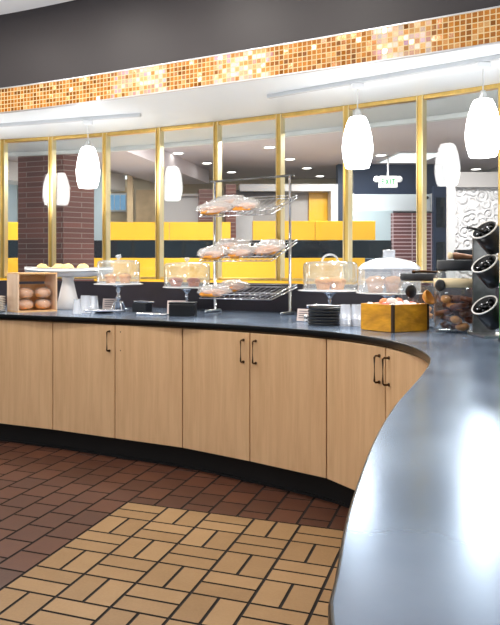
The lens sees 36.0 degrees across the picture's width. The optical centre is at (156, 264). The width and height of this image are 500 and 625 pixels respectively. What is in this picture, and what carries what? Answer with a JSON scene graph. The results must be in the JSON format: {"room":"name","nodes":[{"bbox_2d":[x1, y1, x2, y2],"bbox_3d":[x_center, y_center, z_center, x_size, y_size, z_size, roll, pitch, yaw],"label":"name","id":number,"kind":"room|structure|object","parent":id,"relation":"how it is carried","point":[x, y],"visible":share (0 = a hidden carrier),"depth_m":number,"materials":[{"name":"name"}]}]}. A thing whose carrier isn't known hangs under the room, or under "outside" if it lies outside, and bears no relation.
{"room":"cafe","nodes":[
{"label":"cafe","id":0,"kind":"room"},
{"bbox_2d":[8,185,17,221],"bbox_3d":[-2.366,-0.089,11.060,0.680,2.658,0.120,0,0,0],"label":"wall","id":1,"kind":"structure","parent":0,"point":[12,189],"depth_m":11.00,"materials":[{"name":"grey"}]},
{"bbox_2d":[0,0,72,14],"bbox_3d":[0.000,-1.855,5.000,10.000,0.100,16.000,0,0,0],"label":"ceiling","id":2,"kind":"structure","parent":0,"point":[6,6],"depth_m":5.27,"materials":[{"name":"white"}]},
{"bbox_2d":[18,154,93,280],"bbox_3d":[-1.076,-0.089,7.563,0.776,2.658,0.513,0,0,44],"label":"column","id":3,"kind":"structure","parent":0,"point":[74,204],"depth_m":7.39,"materials":[{"name":"brick"}]},
{"bbox_2d":[8,161,124,191],"bbox_3d":[-1.727,-1.289,11.027,2.970,0.258,0.500,0,0,-45],"label":"beam","id":4,"kind":"structure","parent":0,"point":[117,181],"depth_m":11.70,"materials":[{"name":"white paint"}]},
{"bbox_2d":[94,169,101,239],"bbox_3d":[-0.855,-0.089,11.260,0.206,2.658,0.120,0,0,0],"label":"column","id":5,"kind":"structure","parent":0,"point":[97,191],"depth_m":11.20,"materials":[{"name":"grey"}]},
{"bbox_2d":[127,175,132,221],"bbox_3d":[-0.412,-0.089,11.700,0.092,2.658,0.200,0,0,0],"label":"column","id":6,"kind":"structure","parent":0,"point":[129,178],"depth_m":11.60,"materials":[{"name":"stone"}]},
{"bbox_2d":[136,190,154,221],"bbox_3d":[-0.164,0.033,12.000,0.329,2.414,0.200,0,0,0],"label":"wall","id":7,"kind":"structure","parent":0,"point":[145,199],"depth_m":11.90,"materials":[{"name":"paint"}]},
{"bbox_2d":[97,149,208,184],"bbox_3d":[-0.195,-1.319,9.696,0.750,0.198,3.855,0,0,19],"label":"beam","id":8,"kind":"structure","parent":0,"point":[140,164],"depth_m":9.81,"materials":[{"name":"white"}]},
{"bbox_2d":[0,441,348,624],"bbox_3d":[0.000,1.340,-1.500,28.000,0.200,29.000,0,0,0],"label":"floor","id":9,"kind":"structure","parent":0,"point":[86,538],"depth_m":3.36,"materials":[{"name":"brown tile"}]},
{"bbox_2d":[0,319,54,428],"bbox_3d":[-1.052,0.739,5.532,1.106,0.723,0.555,0,0,23],"label":"base cabinet","id":10,"kind":"object","parent":9,"relation":"on","point":[26,346],"visible":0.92,"depth_m":5.18,"materials":[{"name":"brown"}]},
{"bbox_2d":[53,321,183,447],"bbox_3d":[-0.135,0.739,5.029,1.050,0.723,0.555,0,0,31],"label":"base cabinet","id":11,"kind":"object","parent":9,"relation":"on","point":[119,381],"visible":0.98,"depth_m":4.81,"materials":[{"name":"brown"}]},
{"bbox_2d":[0,423,354,507],"bbox_3d":[-0.025,1.170,3.157,2.488,0.140,6.922,0,0,-24],"label":"toe kick","id":12,"kind":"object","parent":9,"relation":"on","point":[322,488],"depth_m":4.65,"materials":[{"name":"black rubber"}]},
{"bbox_3d":[0.653,0.739,1.269,0.949,0.723,3.537,0,0,0],"label":"wall","id":13,"kind":"structure","parent":12,"relation":"on","visible":0},
{"bbox_2d":[0,304,499,624],"bbox_3d":[0.433,0.357,3.741,3.941,0.035,8.429,0,0,-24],"label":"countertop","id":14,"kind":"structure","parent":13,"relation":"on","point":[420,543],"depth_m":1.18,"materials":[{"name":"black"}]},
{"bbox_2d":[7,272,56,312],"bbox_3d":[-0.914,0.198,5.568,0.310,0.285,0.200,0,0,-33],"label":"display box","id":15,"kind":"object","parent":14,"relation":"on","point":[13,278],"visible":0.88,"depth_m":5.57,"materials":[{"name":"brown wood"}]},
{"bbox_2d":[19,299,32,309],"bbox_3d":[-0.960,0.284,5.510,0.134,0.084,0.129,0,0,0],"label":"bun","id":16,"kind":"object","parent":15,"relation":"in","point":[25,304],"visible":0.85,"depth_m":5.47,"materials":[{"name":"food"}]},
{"bbox_2d":[19,287,33,298],"bbox_3d":[-0.960,0.202,5.509,0.135,0.085,0.127,0,0,0],"label":"bun","id":17,"kind":"object","parent":16,"relation":"on","point":[24,293],"visible":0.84,"depth_m":5.47,"materials":[{"name":"food"}]},
{"bbox_2d":[33,298,51,308],"bbox_3d":[-0.842,0.284,5.586,0.133,0.084,0.130,0,0,0],"label":"bun","id":18,"kind":"object","parent":15,"relation":"in","point":[42,303],"visible":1,"depth_m":5.55,"materials":[{"name":"food"}]},
{"bbox_2d":[34,287,51,297],"bbox_3d":[-0.839,0.201,5.588,0.131,0.087,0.132,0,0,0],"label":"bun","id":19,"kind":"object","parent":18,"relation":"on","point":[41,292],"visible":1,"depth_m":5.55,"materials":[{"name":"food"}]},
{"bbox_2d":[24,267,113,309],"bbox_3d":[-0.688,0.176,5.873,0.770,0.327,0.254,0,0,22],"label":"cake stand","id":20,"kind":"object","parent":14,"relation":"on","point":[67,298],"visible":0.9,"depth_m":5.80,"materials":[{"name":"white ceramic"}]},
{"bbox_2d":[84,309,122,311],"bbox_3d":[-0.369,0.315,5.274,0.269,0.018,0.062,0,0,-10],"label":"tongs","id":21,"kind":"object","parent":14,"relation":"on","point":[85,310],"visible":1,"depth_m":5.25,"materials":[{"name":"silver metal"}]},
{"bbox_2d":[102,298,116,309],"bbox_3d":[-0.358,0.296,5.735,0.105,0.086,0.050,0,0,11],"label":"sign card","id":22,"kind":"object","parent":14,"relation":"on","point":[107,303],"visible":0.73,"depth_m":5.73,"materials":[{"name":"beige"}]},
{"bbox_2d":[94,283,142,311],"bbox_3d":[-0.281,0.237,5.557,0.366,0.203,0.366,0,0,0],"label":"cake stand","id":23,"kind":"object","parent":14,"relation":"on","point":[118,303],"visible":0.93,"depth_m":5.54,"materials":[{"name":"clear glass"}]},
{"bbox_2d":[104,273,116,283],"bbox_3d":[-0.338,0.097,5.527,0.094,0.076,0.092,0,0,0],"label":"muffin","id":24,"kind":"object","parent":23,"relation":"on","point":[110,278],"visible":1,"depth_m":5.50,"materials":[{"name":"food"}]},
{"bbox_2d":[97,259,140,283],"bbox_3d":[-0.281,0.029,5.557,0.324,0.210,0.324,0,0,0],"label":"cake dome","id":25,"kind":"object","parent":23,"relation":"on","point":[115,259],"visible":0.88,"depth_m":5.53,"materials":[{"name":"glass"}]},
{"bbox_2d":[119,273,131,283],"bbox_3d":[-0.231,0.097,5.523,0.097,0.076,0.093,0,0,0],"label":"muffin","id":26,"kind":"object","parent":23,"relation":"on","point":[125,278],"visible":1,"depth_m":5.49,"materials":[{"name":"food"}]},
{"bbox_2d":[132,303,151,311],"bbox_3d":[-0.110,0.308,5.557,0.115,0.064,0.100,0,0,29],"label":"box","id":27,"kind":"object","parent":14,"relation":"on","point":[136,307],"visible":0.86,"depth_m":5.51,"materials":[{"name":"grey plastic"}]},
{"bbox_2d":[168,301,196,316],"bbox_3d":[0.173,0.293,5.067,0.176,0.093,0.134,0,0,10],"label":"box","id":28,"kind":"object","parent":14,"relation":"on","point":[176,309],"visible":1,"depth_m":5.01,"materials":[{"name":"black plastic"}]},
{"bbox_2d":[163,286,209,301],"bbox_3d":[0.222,0.251,5.620,0.364,0.178,0.364,0,0,0],"label":"cake stand","id":29,"kind":"object","parent":14,"relation":"on","point":[186,289],"visible":0.65,"depth_m":5.58,"materials":[{"name":"clear glass"}]},
{"bbox_2d":[169,278,182,286],"bbox_3d":[0.140,0.127,5.591,0.107,0.069,0.104,0,0,0],"label":"muffin","id":30,"kind":"object","parent":29,"relation":"on","point":[175,282],"visible":0.99,"depth_m":5.56,"materials":[{"name":"brown food"}]},
{"bbox_2d":[186,277,200,286],"bbox_3d":[0.269,0.126,5.592,0.108,0.070,0.108,0,0,0],"label":"muffin","id":31,"kind":"object","parent":29,"relation":"on","point":[192,282],"visible":1,"depth_m":5.55,"materials":[{"name":"brown food"}]},
{"bbox_2d":[199,174,297,314],"bbox_3d":[0.609,-0.141,5.247,0.630,0.958,0.376,0,0,29],"label":"wire rack","id":32,"kind":"object","parent":14,"relation":"on","point":[290,175],"visible":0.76,"depth_m":5.19,"materials":[{"name":"silver metal"}]},
{"bbox_2d":[196,246,227,259],"bbox_3d":[0.386,-0.084,5.205,0.169,0.100,0.237,0,0,-42],"label":"pastry","id":33,"kind":"object","parent":32,"relation":"on","point":[211,255],"visible":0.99,"depth_m":5.16,"materials":[{"name":"orange food"}]},
{"bbox_2d":[195,201,232,215],"bbox_3d":[0.388,-0.388,5.205,0.177,0.103,0.289,0,0,-44],"label":"pastry","id":34,"kind":"object","parent":32,"relation":"on","point":[211,210],"visible":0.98,"depth_m":5.16,"materials":[{"name":"orange food"}]},
{"bbox_2d":[197,284,232,297],"bbox_3d":[0.395,0.177,5.200,0.266,0.092,0.176,0,0,38],"label":"pastry","id":35,"kind":"object","parent":32,"relation":"on","point":[215,292],"visible":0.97,"depth_m":5.16,"materials":[{"name":"orange food"}]},
{"bbox_2d":[211,195,248,207],"bbox_3d":[0.512,-0.446,5.316,0.304,0.100,0.159,0,0,25],"label":"pastry","id":36,"kind":"object","parent":32,"relation":"on","point":[223,196],"visible":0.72,"depth_m":5.28,"materials":[{"name":"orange food"}]},
{"bbox_2d":[214,238,250,250],"bbox_3d":[0.529,-0.143,5.320,0.269,0.098,0.161,0,0,22],"label":"pastry","id":37,"kind":"object","parent":32,"relation":"on","point":[230,245],"visible":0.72,"depth_m":5.29,"materials":[{"name":"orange food"}]},
{"bbox_2d":[219,279,250,291],"bbox_3d":[0.537,0.146,5.312,0.248,0.095,0.176,0,0,16],"label":"pastry","id":38,"kind":"object","parent":32,"relation":"on","point":[235,287],"visible":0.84,"depth_m":5.26,"materials":[{"name":"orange food"}]},
{"bbox_2d":[224,244,254,258],"bbox_3d":[0.557,-0.092,5.141,0.216,0.101,0.167,0,0,39],"label":"pastry","id":39,"kind":"object","parent":32,"relation":"on","point":[233,254],"visible":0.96,"depth_m":5.10,"materials":[{"name":"orange food"}]},
{"bbox_2d":[230,197,260,211],"bbox_3d":[0.593,-0.410,5.151,0.176,0.106,0.214,0,0,-37],"label":"pastry","id":40,"kind":"object","parent":32,"relation":"on","point":[243,206],"visible":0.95,"depth_m":5.11,"materials":[{"name":"orange food"}]},
{"bbox_2d":[199,195,296,217],"bbox_3d":[0.621,-0.406,5.240,0.601,0.161,0.375,0,0,29],"label":"shelf","id":41,"kind":"object","parent":32,"relation":"attached to","point":[294,196],"depth_m":5.17,"materials":[{"name":"silver metal"}]},
{"bbox_2d":[199,283,297,300],"bbox_3d":[0.621,0.183,5.240,0.601,0.099,0.375,0,0,29],"label":"shelf","id":42,"kind":"object","parent":32,"relation":"attached to","point":[289,284],"depth_m":5.19,"materials":[{"name":"silver metal"}]},
{"bbox_2d":[199,239,297,261],"bbox_3d":[0.621,-0.100,5.240,0.601,0.156,0.375,0,0,29],"label":"shelf","id":43,"kind":"object","parent":32,"relation":"attached to","point":[200,260],"depth_m":5.16,"materials":[{"name":"silver metal"}]},
{"bbox_2d":[252,239,286,255],"bbox_3d":[0.752,-0.120,5.125,0.236,0.119,0.232,0,0,-10],"label":"pastry","id":44,"kind":"object","parent":32,"relation":"on","point":[266,249],"visible":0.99,"depth_m":5.07,"materials":[{"name":"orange food"}]},
{"bbox_2d":[296,309,308,321],"bbox_3d":[0.884,0.301,4.563,0.085,0.076,0.050,0,0,29],"label":"sign card","id":45,"kind":"object","parent":14,"relation":"on","point":[300,312],"visible":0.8,"depth_m":4.56,"materials":[{"name":"beige"}]},
{"bbox_2d":[308,322,338,325],"bbox_3d":[0.944,0.332,4.307,0.178,0.017,0.178,0,0,0],"label":"dish","id":46,"kind":"object","parent":14,"relation":"on","point":[309,323],"visible":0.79,"depth_m":4.23,"materials":[{"name":"ceramic"}]},
{"bbox_2d":[308,319,338,322],"bbox_3d":[0.946,0.314,4.305,0.178,0.017,0.178,0,0,0],"label":"dish","id":47,"kind":"object","parent":46,"relation":"on","point":[309,320],"visible":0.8,"depth_m":4.23,"materials":[{"name":"ceramic"}]},
{"bbox_2d":[308,316,339,319],"bbox_3d":[0.944,0.297,4.303,0.178,0.017,0.178,0,0,0],"label":"dish","id":48,"kind":"object","parent":47,"relation":"on","point":[309,317],"visible":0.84,"depth_m":4.23,"materials":[{"name":"ceramic"}]},
{"bbox_2d":[308,313,339,316],"bbox_3d":[0.946,0.280,4.307,0.178,0.017,0.178,0,0,0],"label":"dish","id":49,"kind":"object","parent":48,"relation":"on","point":[309,314],"visible":0.84,"depth_m":4.23,"materials":[{"name":"ceramic"}]},
{"bbox_2d":[308,310,339,313],"bbox_3d":[0.944,0.263,4.305,0.178,0.017,0.178,0,0,0],"label":"dish","id":50,"kind":"object","parent":49,"relation":"on","point":[309,311],"visible":0.84,"depth_m":4.23,"materials":[{"name":"ceramic"}]},
{"bbox_2d":[308,307,339,310],"bbox_3d":[0.946,0.245,4.303,0.178,0.017,0.178,0,0,0],"label":"dish","id":51,"kind":"object","parent":50,"relation":"on","point":[310,308],"visible":0.87,"depth_m":4.24,"materials":[{"name":"ceramic"}]},
{"bbox_2d":[306,304,345,307],"bbox_3d":[0.957,0.231,4.299,0.231,0.018,0.062,0,0,-7],"label":"tongs","id":52,"kind":"object","parent":51,"relation":"on","point":[312,305],"visible":0.91,"depth_m":4.27,"materials":[{"name":"silver metal"}]},
{"bbox_2d":[298,289,362,318],"bbox_3d":[1.104,0.250,4.850,0.406,0.180,0.406,0,0,0],"label":"cake stand","id":53,"kind":"object","parent":14,"relation":"on","point":[329,293],"visible":0.75,"depth_m":4.79,"materials":[{"name":"clear glass"}]},
{"bbox_2d":[314,277,331,289],"bbox_3d":[1.055,0.117,4.819,0.111,0.084,0.114,0,0,0],"label":"muffin","id":54,"kind":"object","parent":53,"relation":"on","point":[322,283],"visible":0.93,"depth_m":4.78,"materials":[{"name":"food"}]},
{"bbox_2d":[302,253,357,289],"bbox_3d":[1.104,0.042,4.850,0.348,0.232,0.348,0,0,0],"label":"cake dome","id":55,"kind":"object","parent":53,"relation":"on","point":[329,253],"visible":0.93,"depth_m":4.81,"materials":[{"name":"glass"}]},
{"bbox_2d":[330,277,345,289],"bbox_3d":[1.145,0.116,4.820,0.110,0.085,0.111,0,0,0],"label":"muffin","id":56,"kind":"object","parent":53,"relation":"on","point":[337,283],"visible":0.92,"depth_m":4.78,"materials":[{"name":"food"}]},
{"bbox_2d":[356,291,422,298],"bbox_3d":[1.365,0.251,4.470,0.380,0.178,0.380,0,0,0],"label":"cake stand","id":57,"kind":"object","parent":14,"relation":"on","point":[384,294],"visible":0.45,"depth_m":4.37,"materials":[{"name":"white ceramic"}]},
{"bbox_2d":[366,276,385,292],"bbox_3d":[1.276,0.111,4.441,0.114,0.098,0.115,0,0,0],"label":"muffin","id":58,"kind":"object","parent":57,"relation":"on","point":[375,284],"visible":1,"depth_m":4.40,"materials":[{"name":"food"}]},
{"bbox_2d":[385,276,403,292],"bbox_3d":[1.382,0.112,4.438,0.117,0.098,0.114,0,0,0],"label":"muffin","id":59,"kind":"object","parent":57,"relation":"on","point":[392,282],"visible":0.92,"depth_m":4.40,"materials":[{"name":"food"}]},
{"bbox_2d":[361,303,428,332],"bbox_3d":[1.239,0.270,3.960,0.264,0.141,0.221,0,0,-30],"label":"crate","id":60,"kind":"object","parent":14,"relation":"on","point":[374,317],"visible":0.92,"depth_m":3.87,"materials":[{"name":"paint"}]},
{"bbox_2d":[422,290,434,304],"bbox_3d":[1.397,0.166,3.916,0.053,0.075,0.080,0,0,44],"label":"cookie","id":61,"kind":"object","parent":60,"relation":"on","point":[427,296],"visible":1,"depth_m":3.92,"materials":[{"name":"orange food"}]},
{"bbox_2d":[397,273,437,328],"bbox_3d":[1.416,0.193,4.129,0.208,0.295,0.211,0,0,0],"label":"glass jar","id":62,"kind":"object","parent":14,"relation":"on","point":[410,290],"visible":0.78,"depth_m":4.05,"materials":[{"name":"glass"}]},
{"bbox_2d":[434,260,471,332],"bbox_3d":[1.521,0.158,3.860,0.219,0.365,0.219,0,0,16],"label":"glass jar","id":63,"kind":"object","parent":14,"relation":"on","point":[440,284],"visible":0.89,"depth_m":3.78,"materials":[{"name":"glass"}]},
{"bbox_2d":[434,309,452,316],"bbox_3d":[1.465,0.244,3.885,0.090,0.042,0.088,0,0,-31],"label":"cookie","id":64,"kind":"object","parent":63,"relation":"in","point":[446,311],"visible":0.96,"depth_m":3.85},
{"bbox_2d":[449,303,468,310],"bbox_3d":[1.513,0.210,3.807,0.090,0.043,0.087,0,0,-15],"label":"cookie","id":65,"kind":"object","parent":63,"relation":"in","point":[453,307],"visible":1,"depth_m":3.77,"materials":[{"name":"food"}]},
{"bbox_2d":[447,252,471,258],"bbox_3d":[1.544,-0.046,3.808,0.172,0.036,0.044,0,0,-6],"label":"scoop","id":66,"kind":"object","parent":63,"relation":"on","point":[450,255],"visible":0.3,"depth_m":3.79,"materials":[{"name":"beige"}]},
{"bbox_2d":[455,323,469,330],"bbox_3d":[1.528,0.310,3.807,0.054,0.041,0.073,0,0,-3],"label":"cookie","id":67,"kind":"object","parent":63,"relation":"in","point":[463,326],"visible":1,"depth_m":3.79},
{"bbox_2d":[459,309,471,317],"bbox_3d":[1.542,0.241,3.804,0.072,0.043,0.054,0,0,-23],"label":"cookie","id":68,"kind":"object","parent":63,"relation":"in","point":[465,312],"visible":1,"depth_m":3.78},
{"bbox_2d":[467,220,498,337],"bbox_3d":[1.577,0.065,3.614,0.206,0.551,0.272,0,0,0],"label":"rack","id":69,"kind":"object","parent":14,"relation":"on","point":[484,282],"visible":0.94,"depth_m":3.56,"materials":[{"name":"metal"}]},
{"bbox_2d":[498,205,499,340],"bbox_3d":[1.600,0.035,3.370,0.150,0.610,0.090,0,0,14],"label":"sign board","id":70,"kind":"object","parent":14,"relation":"on","point":[499,205],"visible":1,"depth_m":3.39,"materials":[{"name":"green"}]},
{"bbox_2d":[0,221,390,284],"bbox_3d":[0.114,0.342,9.650,5.710,1.796,0.100,0,0,0],"label":"striped wall","id":71,"kind":"structure","parent":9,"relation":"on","point":[131,241],"depth_m":9.60,"materials":[{"name":"paint"}]},
{"bbox_2d":[183,328,329,477],"bbox_3d":[0.705,0.739,4.418,1.143,0.723,0.556,0,0,42],"label":"base cabinet","id":72,"kind":"object","parent":9,"relation":"on","point":[258,397],"visible":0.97,"depth_m":4.22,"materials":[{"name":"brown"}]},
{"bbox_2d":[327,338,428,489],"bbox_3d":[1.268,0.739,3.569,0.593,0.723,1.237,0,0,-14],"label":"base cabinet","id":73,"kind":"object","parent":9,"relation":"on","point":[365,381],"visible":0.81,"depth_m":3.69,"materials":[{"name":"brown"}]},
{"bbox_2d":[164,196,197,221],"bbox_3d":[0.294,0.148,10.460,0.561,2.184,0.120,0,0,0],"label":"wall","id":74,"kind":"structure","parent":0,"point":[176,208],"depth_m":10.40,"materials":[{"name":"grey"}]},
{"bbox_2d":[198,189,212,221],"bbox_3d":[0.718,0.110,10.350,0.309,2.260,0.300,0,0,0],"label":"column","id":75,"kind":"structure","parent":0,"point":[205,195],"depth_m":10.20,"materials":[{"name":"brick"}]},
{"bbox_2d":[110,179,335,221],"bbox_3d":[0.000,-0.180,12.550,10.000,3.250,0.100,0,0,0],"label":"wall","id":76,"kind":"structure","parent":0,"point":[138,184],"depth_m":12.50,"materials":[{"name":"beige paint"}]},
{"bbox_2d":[110,186,126,211],"bbox_3d":[-0.647,-1.108,12.395,0.354,0.480,0.050,0,0,0],"label":"window","id":77,"kind":"structure","parent":76,"relation":"in","point":[118,201],"depth_m":12.37,"materials":[{"name":"blue glass"}]},
{"bbox_2d":[224,184,235,239],"bbox_3d":[0.974,0.087,10.125,0.132,2.306,0.250,0,0,0],"label":"brick","id":78,"kind":"object","parent":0,"point":[229,189],"visible":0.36,"depth_m":10.00,"materials":[{"name":"brick"}]},
{"bbox_2d":[236,198,252,239],"bbox_3d":[1.243,0.087,10.860,0.242,2.306,0.120,0,0,0],"label":"wall panel","id":79,"kind":"object","parent":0,"point":[243,223],"visible":0.07,"depth_m":10.80,"materials":[{"name":"grey"}]},
{"bbox_2d":[0,280,498,319],"bbox_3d":[0.130,0.688,5.661,6.370,1.105,0.697,0,0,30],"label":"wall","id":80,"kind":"structure","parent":0,"point":[148,291],"depth_m":5.64,"materials":[{"name":"paint"}]},
{"bbox_2d":[0,137,47,277],"bbox_3d":[-1.138,-0.490,6.581,0.465,1.210,0.066,0,0,19],"label":"window","id":81,"kind":"structure","parent":80,"relation":"in","point":[4,142],"depth_m":6.63,"materials":[{"name":"gold metal"}]},
{"bbox_2d":[48,133,101,278],"bbox_3d":[-0.679,-0.490,6.411,0.510,1.210,0.066,0,0,22],"label":"window","id":82,"kind":"structure","parent":80,"relation":"in","point":[51,140],"depth_m":6.48,"materials":[{"name":"gold metal"}]},
{"bbox_2d":[102,128,154,278],"bbox_3d":[-0.218,-0.490,6.200,0.498,1.210,0.066,0,0,28],"label":"window","id":83,"kind":"structure","parent":80,"relation":"in","point":[105,136],"depth_m":6.29,"materials":[{"name":"gold metal"}]},
{"bbox_2d":[155,122,212,279],"bbox_3d":[0.223,-0.490,5.955,0.510,1.210,0.066,0,0,30],"label":"window","id":84,"kind":"structure","parent":80,"relation":"in","point":[159,132],"depth_m":6.05,"materials":[{"name":"gold metal"}]},
{"bbox_2d":[213,114,275,280],"bbox_3d":[0.662,-0.490,5.681,0.520,1.210,0.066,0,0,34],"label":"window","id":85,"kind":"structure","parent":80,"relation":"in","point":[217,126],"depth_m":5.79,"materials":[{"name":"gold metal"}]},
{"bbox_2d":[276,106,342,280],"bbox_3d":[1.086,-0.490,5.390,0.507,1.210,0.066,0,0,35],"label":"window","id":86,"kind":"structure","parent":80,"relation":"in","point":[280,118],"depth_m":5.50,"materials":[{"name":"gold metal"}]},
{"bbox_2d":[343,96,415,282],"bbox_3d":[1.495,-0.490,5.091,0.503,1.210,0.066,0,0,38],"label":"window","id":87,"kind":"structure","parent":80,"relation":"in","point":[347,110],"depth_m":5.21,"materials":[{"name":"gold metal"}]},
{"bbox_2d":[416,84,497,282],"bbox_3d":[1.884,-0.490,4.767,0.505,1.210,0.066,0,0,42],"label":"window","id":88,"kind":"structure","parent":80,"relation":"in","point":[421,100],"depth_m":4.91,"materials":[{"name":"gold metal"}]},
{"bbox_2d":[498,83,499,259],"bbox_3d":[2.090,-0.490,4.584,0.044,1.210,0.050,0,0,43],"label":"window","id":89,"kind":"structure","parent":80,"relation":"in","point":[498,83],"depth_m":4.58,"materials":[{"name":"gold metal"}]},
{"bbox_2d":[0,44,499,151],"bbox_3d":[0.252,-1.147,5.562,7.120,0.100,2.166,0,0,30],"label":"ceiling","id":90,"kind":"structure","parent":0,"point":[247,99],"depth_m":5.20,"materials":[{"name":"white paint"}]},
{"bbox_2d":[0,113,140,126],"bbox_3d":[-1.018,-1.085,5.828,1.920,0.024,0.034,0,0,20],"label":"track rail","id":91,"kind":"object","parent":90,"relation":"attached to","point":[133,115],"visible":1,"depth_m":5.68,"materials":[{"name":"grey"}]},
{"bbox_2d":[76,120,99,188],"bbox_3d":[-0.512,-0.822,5.640,0.176,0.498,0.176,0,0,0],"label":"pendant lamp","id":92,"kind":"object","parent":91,"relation":"hanging from","point":[87,169],"visible":1,"depth_m":5.58,"materials":[{"name":"glass"}]},
{"bbox_2d":[8,108,497,156],"bbox_3d":[0.513,-1.079,6.253,6.892,0.034,0.728,0,0,30],"label":"trim","id":93,"kind":"structure","parent":90,"relation":"attached to","point":[460,115],"depth_m":6.43,"materials":[{"name":"white paint"}]},
{"bbox_2d":[267,54,499,98],"bbox_3d":[1.403,-1.085,4.300,1.820,0.024,0.034,0,0,41],"label":"track rail","id":94,"kind":"object","parent":90,"relation":"attached to","point":[493,57],"visible":1,"depth_m":4.35,"materials":[{"name":"grey"}]},
{"bbox_2d":[342,83,372,168],"bbox_3d":[1.185,-0.822,4.490,0.176,0.498,0.176,0,0,0],"label":"pendant lamp","id":95,"kind":"object","parent":94,"relation":"hanging from","point":[357,146],"visible":1,"depth_m":4.43,"materials":[{"name":"white"}]},
{"bbox_2d":[465,62,499,157],"bbox_3d":[1.724,-0.822,4.020,0.176,0.498,0.176,0,0,0],"label":"pendant lamp","id":96,"kind":"object","parent":94,"relation":"hanging from","point":[482,131],"visible":1,"depth_m":3.96,"materials":[{"name":"white"}]},
{"bbox_2d":[0,0,499,87],"bbox_3d":[0.208,-1.502,4.595,6.269,0.607,0.446,0,0,30],"label":"wall","id":97,"kind":"structure","parent":0,"point":[75,38],"depth_m":4.81,"materials":[{"name":"grey paint"}]},
{"bbox_2d":[0,41,499,113],"bbox_3d":[0.183,-1.095,4.545,6.228,0.007,0.365,0,0,30],"label":"trim","id":98,"kind":"structure","parent":97,"relation":"attached to","point":[493,43],"depth_m":4.40,"materials":[{"name":"paint"}]},
{"bbox_2d":[0,7,499,111],"bbox_3d":[0.183,-1.182,4.545,6.226,0.170,0.357,0,0,30],"label":"trim","id":99,"kind":"structure","parent":97,"relation":"attached to","point":[478,27],"depth_m":4.41,"materials":[{"name":"tile"}]},
{"bbox_2d":[0,6,499,88],"bbox_3d":[0.183,-1.270,4.545,6.228,0.007,0.365,0,0,30],"label":"trim","id":100,"kind":"structure","parent":97,"relation":"attached to","point":[495,6],"depth_m":4.39,"materials":[{"name":"paint"}]},
{"bbox_2d":[8,118,497,178],"bbox_3d":[0.000,-1.450,7.740,9.900,0.060,9.480,0,0,0],"label":"ceiling","id":101,"kind":"structure","parent":0,"point":[321,152],"depth_m":9.59,"materials":[{"name":"white"}]},
{"bbox_2d":[373,156,401,187],"bbox_3d":[3.009,-1.212,9.899,0.379,0.409,0.061,0,0,0],"label":"exit sign","id":102,"kind":"object","parent":101,"relation":"hanging from","point":[387,181],"visible":1,"depth_m":9.88,"materials":[{"name":"white"}]},
{"bbox_2d":[377,152,445,162],"bbox_3d":[3.326,-1.409,9.993,0.600,0.020,0.900,0,0,0],"label":"recessed light","id":103,"kind":"object","parent":101,"relation":"in","point":[399,157],"visible":0.75,"depth_m":9.89,"materials":[{"name":"white paint"}]},
{"bbox_2d":[236,190,275,196],"bbox_3d":[1.415,-1.007,10.730,0.718,0.099,0.060,0,0,0],"label":"beam","id":104,"kind":"structure","parent":0,"point":[246,194],"depth_m":10.70,"materials":[{"name":"black"}]},
{"bbox_2d":[253,192,307,220],"bbox_3d":[1.778,0.089,10.960,0.803,2.301,0.120,0,0,0],"label":"wall","id":105,"kind":"structure","parent":0,"point":[299,207],"depth_m":10.90,"materials":[{"name":"grey"}]},
{"bbox_2d":[238,184,337,191],"bbox_3d":[1.841,-1.081,10.700,1.367,0.098,0.200,0,0,0],"label":"beam","id":106,"kind":"structure","parent":0,"point":[241,187],"depth_m":10.60,"materials":[{"name":"grey"}]},
{"bbox_2d":[308,192,327,220],"bbox_3d":[2.327,0.092,10.910,0.314,2.296,0.120,0,0,0],"label":"wall","id":107,"kind":"structure","parent":0,"point":[317,201],"depth_m":10.85,"materials":[{"name":"paint"}]},
{"bbox_2d":[328,191,337,220],"bbox_3d":[2.476,0.105,10.700,0.098,2.269,0.200,0,0,0],"label":"column","id":108,"kind":"structure","parent":0,"point":[332,195],"depth_m":10.60,"materials":[{"name":"grey"}]},
{"bbox_2d":[352,211,392,258],"bbox_3d":[2.949,0.251,10.460,0.561,1.979,0.120,0,0,0],"label":"wall","id":109,"kind":"structure","parent":0,"point":[382,219],"depth_m":10.40,"materials":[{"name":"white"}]},
{"bbox_2d":[336,164,445,220],"bbox_3d":[3.337,-0.089,10.760,1.577,2.658,0.120,0,0,0],"label":"wall","id":110,"kind":"structure","parent":0,"point":[363,182],"depth_m":10.70,"materials":[{"name":"blue paint"}]},
{"bbox_2d":[352,193,431,212],"bbox_3d":[3.236,-0.854,10.557,1.101,0.260,0.285,0,0,0],"label":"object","id":111,"kind":"object","parent":110,"relation":"attached to","point":[397,203],"visible":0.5,"depth_m":10.43,"materials":[{"name":"white"}]},
{"bbox_2d":[391,213,431,285],"bbox_3d":[3.470,0.268,10.360,0.542,1.945,0.120,0,0,0],"label":"wall","id":112,"kind":"structure","parent":0,"point":[403,225],"depth_m":10.30,"materials":[{"name":"red brick"}]},
{"bbox_2d":[432,186,445,285],"bbox_3d":[3.820,0.087,10.270,0.182,2.306,0.080,0,0,0],"label":"door","id":113,"kind":"structure","parent":112,"relation":"in","point":[438,192],"depth_m":10.25,"materials":[{"name":"blue paint"}]},
{"bbox_2d":[446,150,454,277],"bbox_3d":[3.335,-0.031,8.625,0.085,2.541,0.050,0,0,0],"label":"column","id":114,"kind":"structure","parent":0,"point":[450,154],"depth_m":8.60,"materials":[{"name":"grey"}]},
{"bbox_2d":[455,188,497,277],"bbox_3d":[3.904,0.174,8.760,0.962,2.133,0.120,0,0,0],"label":"wall","id":115,"kind":"structure","parent":0,"point":[473,206],"depth_m":8.70,"materials":[{"name":"white"}]},
{"bbox_2d":[455,172,497,187],"bbox_3d":[3.865,-0.970,8.720,0.957,0.170,0.200,0,0,0],"label":"beam","id":116,"kind":"structure","parent":0,"point":[462,179],"depth_m":8.62,"materials":[{"name":"grey"}]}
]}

